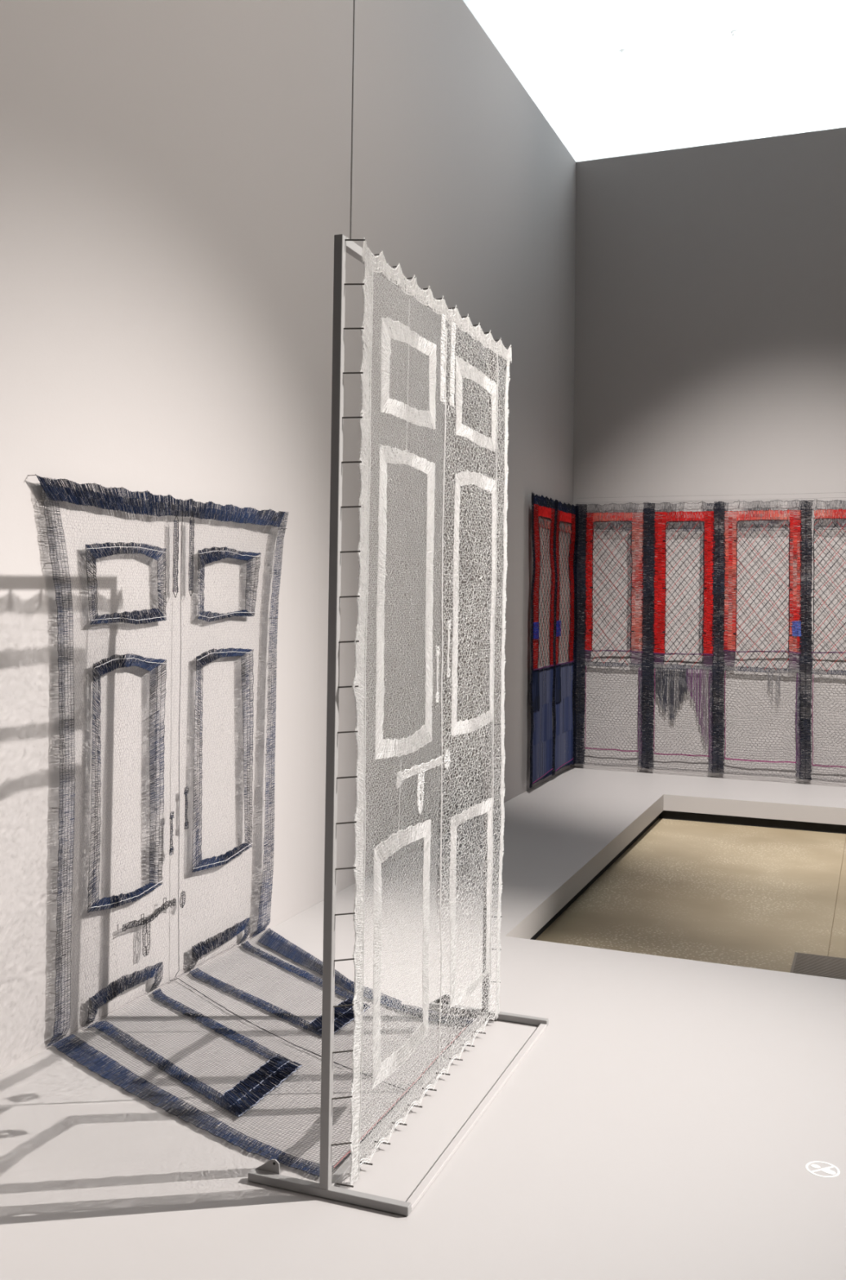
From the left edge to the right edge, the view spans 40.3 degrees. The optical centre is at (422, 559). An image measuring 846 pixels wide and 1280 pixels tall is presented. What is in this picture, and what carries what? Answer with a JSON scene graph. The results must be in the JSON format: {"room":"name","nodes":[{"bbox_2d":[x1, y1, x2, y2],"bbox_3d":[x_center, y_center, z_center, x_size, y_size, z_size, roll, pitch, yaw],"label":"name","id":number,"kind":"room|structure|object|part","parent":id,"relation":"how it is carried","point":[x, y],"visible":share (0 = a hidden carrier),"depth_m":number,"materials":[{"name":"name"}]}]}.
{"room":"museum","nodes":[
{"label":"museum","id":0,"kind":"room"},
{"bbox_2d":[0,0,576,1074],"bbox_3d":[-1.290,-0.979,3.788,0.160,5.523,14.014,0,-2,22],"label":"wall","id":1,"kind":"structure","parent":0,"point":[175,175],"depth_m":4.83,"materials":[{"name":"paint"}]},
{"bbox_2d":[27,474,475,1176],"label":"doors","id":2,"kind":"structure","parent":1,"relation":"in","point":[236,1104],"depth_m":4.09,"materials":[{"name":"white fabric"}]},
{"bbox_3d":[-1.050,0.085,4.103,0.011,0.297,0.482,0,-2,22],"label":"panel moulding","id":3,"kind":"part","parent":2,"relation":"part of","materials":[{"name":"blue fabric"}]},
{"bbox_3d":[-1.047,0.783,4.110,0.013,0.896,0.443,0,-2,21],"label":"panel moulding","id":4,"kind":"part","parent":2,"relation":"part of","materials":[{"name":"fabric"}]},
{"bbox_3d":[-0.938,-0.012,4.375,0.009,0.316,0.045,0,-2,22],"label":"bolt rod","id":5,"kind":"part","parent":2,"relation":"part of","materials":[{"name":"grey fabric"}]},
{"bbox_3d":[-0.922,1.304,4.420,0.008,0.068,0.040,0,-2,22],"label":"keyhole plate","id":6,"kind":"part","parent":2,"relation":"part of","materials":[{"name":"grey fabric"}]},
{"bbox_3d":[-0.899,-0.016,4.474,0.011,0.318,0.039,0,-2,22],"label":"bolt rod","id":7,"kind":"part","parent":2,"relation":"part of","materials":[{"name":"grey fabric"}]},
{"bbox_3d":[-0.768,1.533,3.774,0.391,0.127,1.101,2,-2,-41],"label":"panel moulding","id":8,"kind":"part","parent":2,"relation":"part of","materials":[{"name":"blue fabric"}]},
{"bbox_3d":[-0.811,0.801,4.699,0.017,0.886,0.449,0,-2,23],"label":"panel moulding","id":9,"kind":"part","parent":2,"relation":"part of","materials":[{"name":"fabric"}]},
{"bbox_3d":[-0.796,0.101,4.740,0.014,0.308,0.479,0,-2,23],"label":"panel moulding","id":10,"kind":"part","parent":2,"relation":"part of","materials":[{"name":"fabric"}]},
{"bbox_3d":[-0.567,1.560,4.352,0.398,0.115,1.104,2,-2,-38],"label":"panel moulding","id":11,"kind":"part","parent":2,"relation":"part of","materials":[{"name":"fabric"}]},
{"bbox_3d":[-0.034,1.593,3.481,0.012,0.007,1.077,0,-2,21],"label":"hem cord","id":12,"kind":"part","parent":2,"relation":"part of","materials":[{"name":"white fabric"}]},
{"bbox_2d":[0,767,845,1279],"bbox_3d":[2.203,1.654,2.217,7.499,0.120,13.853,0,-2,22],"label":"floor","id":13,"kind":"structure","parent":0,"point":[666,1118],"depth_m":3.31,"materials":[{"name":"paint"}]},
{"bbox_2d":[248,234,548,1216],"bbox_3d":[0.019,0.400,3.521,0.437,2.405,1.374,0,-2,21],"label":"display stand","id":14,"kind":"object","parent":13,"relation":"on","point":[327,1187],"visible":0.77,"depth_m":2.90,"materials":[{"name":"grey paint"}]},
{"bbox_3d":[-0.226,0.367,2.894,0.024,2.384,0.022,0,-2,21],"label":"post","id":15,"kind":"part","parent":14,"relation":"part of","materials":[{"name":"grey metal"}]},
{"bbox_2d":[347,237,511,1187],"bbox_3d":[0.065,0.396,3.526,0.016,2.401,1.368,0,-2,21],"label":"doors","id":16,"kind":"structure","parent":14,"relation":"attached to","point":[369,265],"depth_m":3.38,"materials":[{"name":"white fabric"}]},
{"bbox_3d":[-0.065,0.608,3.175,0.008,0.046,0.041,0,-2,21],"label":"latch knob","id":17,"kind":"part","parent":16,"relation":"part of","materials":[{"name":"white fabric"}]},
{"bbox_3d":[-0.055,1.078,3.211,0.013,0.658,0.438,0,-2,21],"label":"panel moulding","id":18,"kind":"part","parent":16,"relation":"part of","materials":[{"name":"white fabric"}]},
{"bbox_3d":[-0.045,0.121,3.234,0.012,0.857,0.439,0,-2,21],"label":"panel moulding","id":19,"kind":"part","parent":16,"relation":"part of","materials":[{"name":"white fabric"}]},
{"bbox_3d":[-0.036,-0.520,3.252,0.011,0.272,0.436,0,-2,21],"label":"panel moulding","id":20,"kind":"part","parent":16,"relation":"part of","materials":[{"name":"white fabric"}]},
{"bbox_3d":[0.060,-0.610,3.506,0.010,0.272,0.045,0,-2,21],"label":"bolt rod","id":21,"kind":"part","parent":16,"relation":"part of","materials":[{"name":"white fabric"}]},
{"bbox_3d":[0.073,0.616,3.546,0.007,0.067,0.057,0,-2,21],"label":"keyhole plate","id":22,"kind":"part","parent":16,"relation":"part of","materials":[{"name":"white fabric"}]},
{"bbox_3d":[0.092,-0.609,3.590,0.010,0.264,0.051,0,-2,21],"label":"bolt rod","id":23,"kind":"part","parent":16,"relation":"part of","materials":[{"name":"white fabric"}]},
{"bbox_3d":[0.159,1.119,3.783,0.012,0.619,0.442,0,-2,21],"label":"panel moulding","id":24,"kind":"part","parent":16,"relation":"part of","materials":[{"name":"white fabric"}]},
{"bbox_3d":[0.173,0.137,3.813,0.013,0.864,0.452,0,-2,21],"label":"panel moulding","id":25,"kind":"part","parent":16,"relation":"part of","materials":[{"name":"white fabric"}]},
{"bbox_3d":[0.179,-0.508,3.824,0.010,0.260,0.442,0,-2,20],"label":"panel moulding","id":26,"kind":"part","parent":16,"relation":"part of","materials":[{"name":"white fabric"}]},
{"bbox_3d":[0.239,0.409,4.117,0.024,2.384,0.022,0,-2,21],"label":"post","id":27,"kind":"part","parent":14,"relation":"part of","materials":[{"name":"grey paint"}]},
{"bbox_2d":[529,810,845,939],"bbox_3d":[2.193,1.751,2.261,7.350,0.070,13.734,0,-2,22],"label":"trim","id":28,"kind":"structure","parent":13,"relation":"attached to","point":[739,820],"depth_m":8.43,"materials":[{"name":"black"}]},
{"bbox_2d":[805,1160,839,1177],"bbox_3d":[1.050,1.602,3.026,0.085,0.001,0.085,0,-2,22],"label":"decal","id":29,"kind":"object","parent":13,"relation":"on","point":[826,1170],"visible":1,"depth_m":3.02,"materials":[{"name":"white plastic"}]},
{"bbox_2d":[462,0,617,161],"bbox_3d":[-1.294,-2.518,7.066,0.200,8.790,22.000,0,-2,22],"label":"ceiling","id":30,"kind":"structure","parent":0,"point":[529,36],"depth_m":13.92,"materials":[{"name":"paint"}]},
{"bbox_2d":[535,817,845,972],"bbox_3d":[3.106,1.932,5.158,17.000,0.100,22.000,0,-2,22],"label":"floor","id":31,"kind":"structure","parent":0,"point":[734,895],"depth_m":6.44,"materials":[{"name":"concrete"}]},
{"bbox_2d":[789,951,845,979],"bbox_3d":[1.983,1.865,5.177,0.620,0.006,0.400,0,-2,22],"label":"floor grate","id":32,"kind":"object","parent":31,"relation":"on","point":[815,965],"visible":0.75,"depth_m":5.28,"materials":[{"name":"metal"}]},
{"bbox_2d":[547,0,845,124],"bbox_3d":[4.932,-6.973,4.843,13.400,0.150,22.200,0,-2,22],"label":"ceiling","id":33,"kind":"structure","parent":0,"point":[788,50],"depth_m":14.98,"materials":[{"name":"white paint"}]},
{"bbox_2d":[349,0,355,239],"bbox_3d":[-0.148,-3.917,3.090,0.040,6.195,0.040,0,-2,22],"label":"cable","id":34,"kind":"object","parent":33,"relation":"hanging from","point":[353,0],"visible":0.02,"depth_m":3.01,"materials":[{"name":"metal"}]},
{"bbox_2d":[621,48,625,54],"bbox_3d":[2.606,-6.603,14.977,0.060,0.060,0.060,0,-2,22],"label":"sprinkler","id":35,"kind":"object","parent":33,"relation":"attached to","point":[623,51],"visible":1,"depth_m":14.96,"materials":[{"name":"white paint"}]},
{"bbox_2d":[731,27,746,38],"bbox_3d":[3.963,-6.601,14.459,0.180,0.060,0.180,0,-2,22],"label":"smoke detector","id":36,"kind":"object","parent":33,"relation":"attached to","point":[740,33],"visible":1,"depth_m":14.41,"materials":[{"name":"white paint"}]},
{"bbox_2d":[570,127,845,786],"bbox_3d":[5.065,-0.752,8.706,7.999,5.523,0.160,0,-2,22],"label":"wall","id":37,"kind":"structure","parent":0,"point":[709,353],"depth_m":9.66,"materials":[{"name":"paint"}]},
{"bbox_2d":[526,490,845,787],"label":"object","id":38,"kind":"structure","parent":37,"relation":"in","point":[542,695],"depth_m":9.56,"materials":[{"name":"fabric"}]},
{"bbox_3d":[0.937,1.282,9.013,0.018,0.885,0.607,0,-2,21],"label":"navy panel","id":39,"kind":"part","parent":38,"relation":"part of","materials":[{"name":"blue fabric"}]},
{"bbox_3d":[0.948,0.216,9.044,0.029,1.278,0.618,0,-2,21],"label":"red frame","id":40,"kind":"part","parent":38,"relation":"part of","materials":[{"name":"red fabric"}]},
{"bbox_3d":[0.948,0.848,9.023,0.010,0.019,0.600,0,-2,21],"label":"sill cord","id":41,"kind":"part","parent":38,"relation":"part of","materials":[{"name":"purple fabric"}]},
{"bbox_3d":[0.961,0.257,9.068,0.022,1.190,0.373,0,-2,21],"label":"window cord","id":42,"kind":"part","parent":38,"relation":"part of","materials":[{"name":"grey fabric"}]},
{"bbox_2d":[537,515,551,528],"bbox_3d":[0.960,-0.294,9.088,0.012,0.096,0.367,0,-2,22],"label":"shade","id":43,"kind":"object","parent":38,"relation":"attached to","point":[541,523],"depth_m":9.08,"materials":[{"name":"grey fabric"}]},
{"bbox_3d":[1.178,1.303,9.631,0.018,0.883,0.570,0,-2,22],"label":"navy panel","id":44,"kind":"part","parent":38,"relation":"part of","materials":[{"name":"blue fabric"}]},
{"bbox_3d":[1.186,0.277,9.632,0.024,1.189,0.359,0,-2,22],"label":"window cord","id":45,"kind":"part","parent":38,"relation":"part of","materials":[{"name":"fabric"}]},
{"bbox_3d":[1.193,0.238,9.660,0.029,1.277,0.581,0,-2,22],"label":"red frame","id":46,"kind":"part","parent":38,"relation":"part of","materials":[{"name":"red fabric"}]},
{"bbox_2d":[559,521,571,533],"bbox_3d":[1.189,-0.273,9.651,0.014,0.092,0.354,0,-2,24],"label":"shade","id":47,"kind":"object","parent":38,"relation":"attached to","point":[568,528],"depth_m":9.66,"materials":[{"name":"fabric"}]},
{"bbox_3d":[1.622,0.228,9.891,0.385,1.124,0.032,0,-2,22],"label":"window cord","id":48,"kind":"part","parent":38,"relation":"part of","materials":[{"name":"grey fabric"}]},
{"bbox_2d":[592,520,631,650],"bbox_3d":[1.628,0.225,9.896,0.352,1.127,0.032,0,-2,22],"label":"window pane","id":49,"kind":"object","parent":38,"relation":"attached to","point":[603,525],"depth_m":9.87,"materials":[{"name":"grey fabric"}]},
{"bbox_3d":[1.635,0.785,9.878,0.502,0.019,0.012,0,-2,21],"label":"sill cord","id":50,"kind":"part","parent":38,"relation":"part of","materials":[{"name":"grey fabric"}]},
{"bbox_3d":[1.641,0.190,9.891,0.519,1.199,0.032,0,-2,22],"label":"red frame","id":51,"kind":"part","parent":38,"relation":"part of","materials":[{"name":"fabric"}]},
{"bbox_3d":[1.634,1.334,9.854,0.508,0.854,0.021,0,-2,21],"label":"panel cord","id":52,"kind":"part","parent":38,"relation":"part of","materials":[{"name":"grey fabric"}]},
{"bbox_3d":[2.180,0.792,9.651,0.494,0.020,0.012,0,-2,23],"label":"sill cord","id":53,"kind":"part","parent":38,"relation":"part of","materials":[{"name":"black fabric"}]},
{"bbox_3d":[2.183,1.334,9.638,0.499,0.855,0.028,0,-2,22],"label":"panel cord","id":54,"kind":"part","parent":38,"relation":"part of","materials":[{"name":"grey fabric"}]},
{"bbox_3d":[2.186,0.194,9.668,0.516,1.211,0.029,0,-2,22],"label":"red frame","id":55,"kind":"part","parent":38,"relation":"part of","materials":[{"name":"red fabric"}]},
{"bbox_3d":[2.193,0.235,9.659,0.364,1.125,0.024,0,-2,22],"label":"window cord","id":56,"kind":"part","parent":38,"relation":"part of","materials":[{"name":"grey fabric"}]},
{"bbox_2d":[665,519,704,655],"bbox_3d":[2.200,0.230,9.664,0.331,1.134,0.020,0,-2,22],"label":"window pane","id":57,"kind":"object","parent":38,"relation":"attached to","point":[668,520],"depth_m":9.65,"materials":[{"name":"grey fabric"}]},
{"bbox_3d":[2.513,1.758,9.487,2.590,0.033,0.019,0,-2,22],"label":"hem cord","id":58,"kind":"part","parent":38,"relation":"part of","materials":[{"name":"black fabric"}]},
{"bbox_3d":[2.771,0.752,9.418,0.604,0.026,0.010,0,-2,21],"label":"sill cord","id":59,"kind":"part","parent":38,"relation":"part of","materials":[{"name":"black fabric"}]},
{"bbox_3d":[2.780,0.215,9.429,0.462,1.088,0.027,0,-2,22],"label":"window cord","id":60,"kind":"part","parent":38,"relation":"part of","materials":[{"name":"grey fabric"}]},
{"bbox_3d":[2.779,0.176,9.438,0.623,1.170,0.030,0,-2,22],"label":"red frame","id":61,"kind":"part","parent":38,"relation":"part of","materials":[{"name":"red fabric"}]},
{"bbox_3d":[2.771,1.335,9.398,0.607,0.852,0.021,0,-2,23],"label":"panel cord","id":62,"kind":"part","parent":38,"relation":"part of","materials":[{"name":"grey fabric"}]},
{"bbox_2d":[737,520,788,531],"bbox_3d":[2.791,-0.284,9.455,0.419,0.105,0.012,0,-2,22],"label":"shade","id":63,"kind":"object","parent":38,"relation":"attached to","point":[750,525],"depth_m":9.46,"materials":[{"name":"grey fabric"}]},
{"bbox_3d":[3.361,0.209,9.200,0.498,1.082,0.021,0,-2,22],"label":"window cord","id":64,"kind":"part","parent":38,"relation":"part of","materials":[{"name":"grey fabric"}]},
{"bbox_3d":[3.386,1.337,9.150,0.561,0.856,0.020,0,-2,21],"label":"panel cord","id":65,"kind":"part","parent":38,"relation":"part of","materials":[{"name":"grey fabric"}]},
{"bbox_3d":[3.405,0.172,9.189,0.548,1.155,0.026,0,-2,22],"label":"red frame","id":66,"kind":"part","parent":38,"relation":"part of","materials":[{"name":"red fabric"}]},
{"bbox_2d":[813,519,845,529],"bbox_3d":[3.369,-0.286,9.217,0.456,0.102,0.014,0,-2,22],"label":"shade","id":67,"kind":"object","parent":38,"relation":"attached to","point":[815,521],"depth_m":9.26,"materials":[{"name":"grey fabric"}]},
{"bbox_2d":[617,93,845,156],"bbox_3d":[9.040,-2.154,14.888,13.200,8.790,0.200,0,-2,22],"label":"wall","id":68,"kind":"structure","parent":0,"point":[825,112],"depth_m":16.73,"materials":[{"name":"white paint"}]}
]}

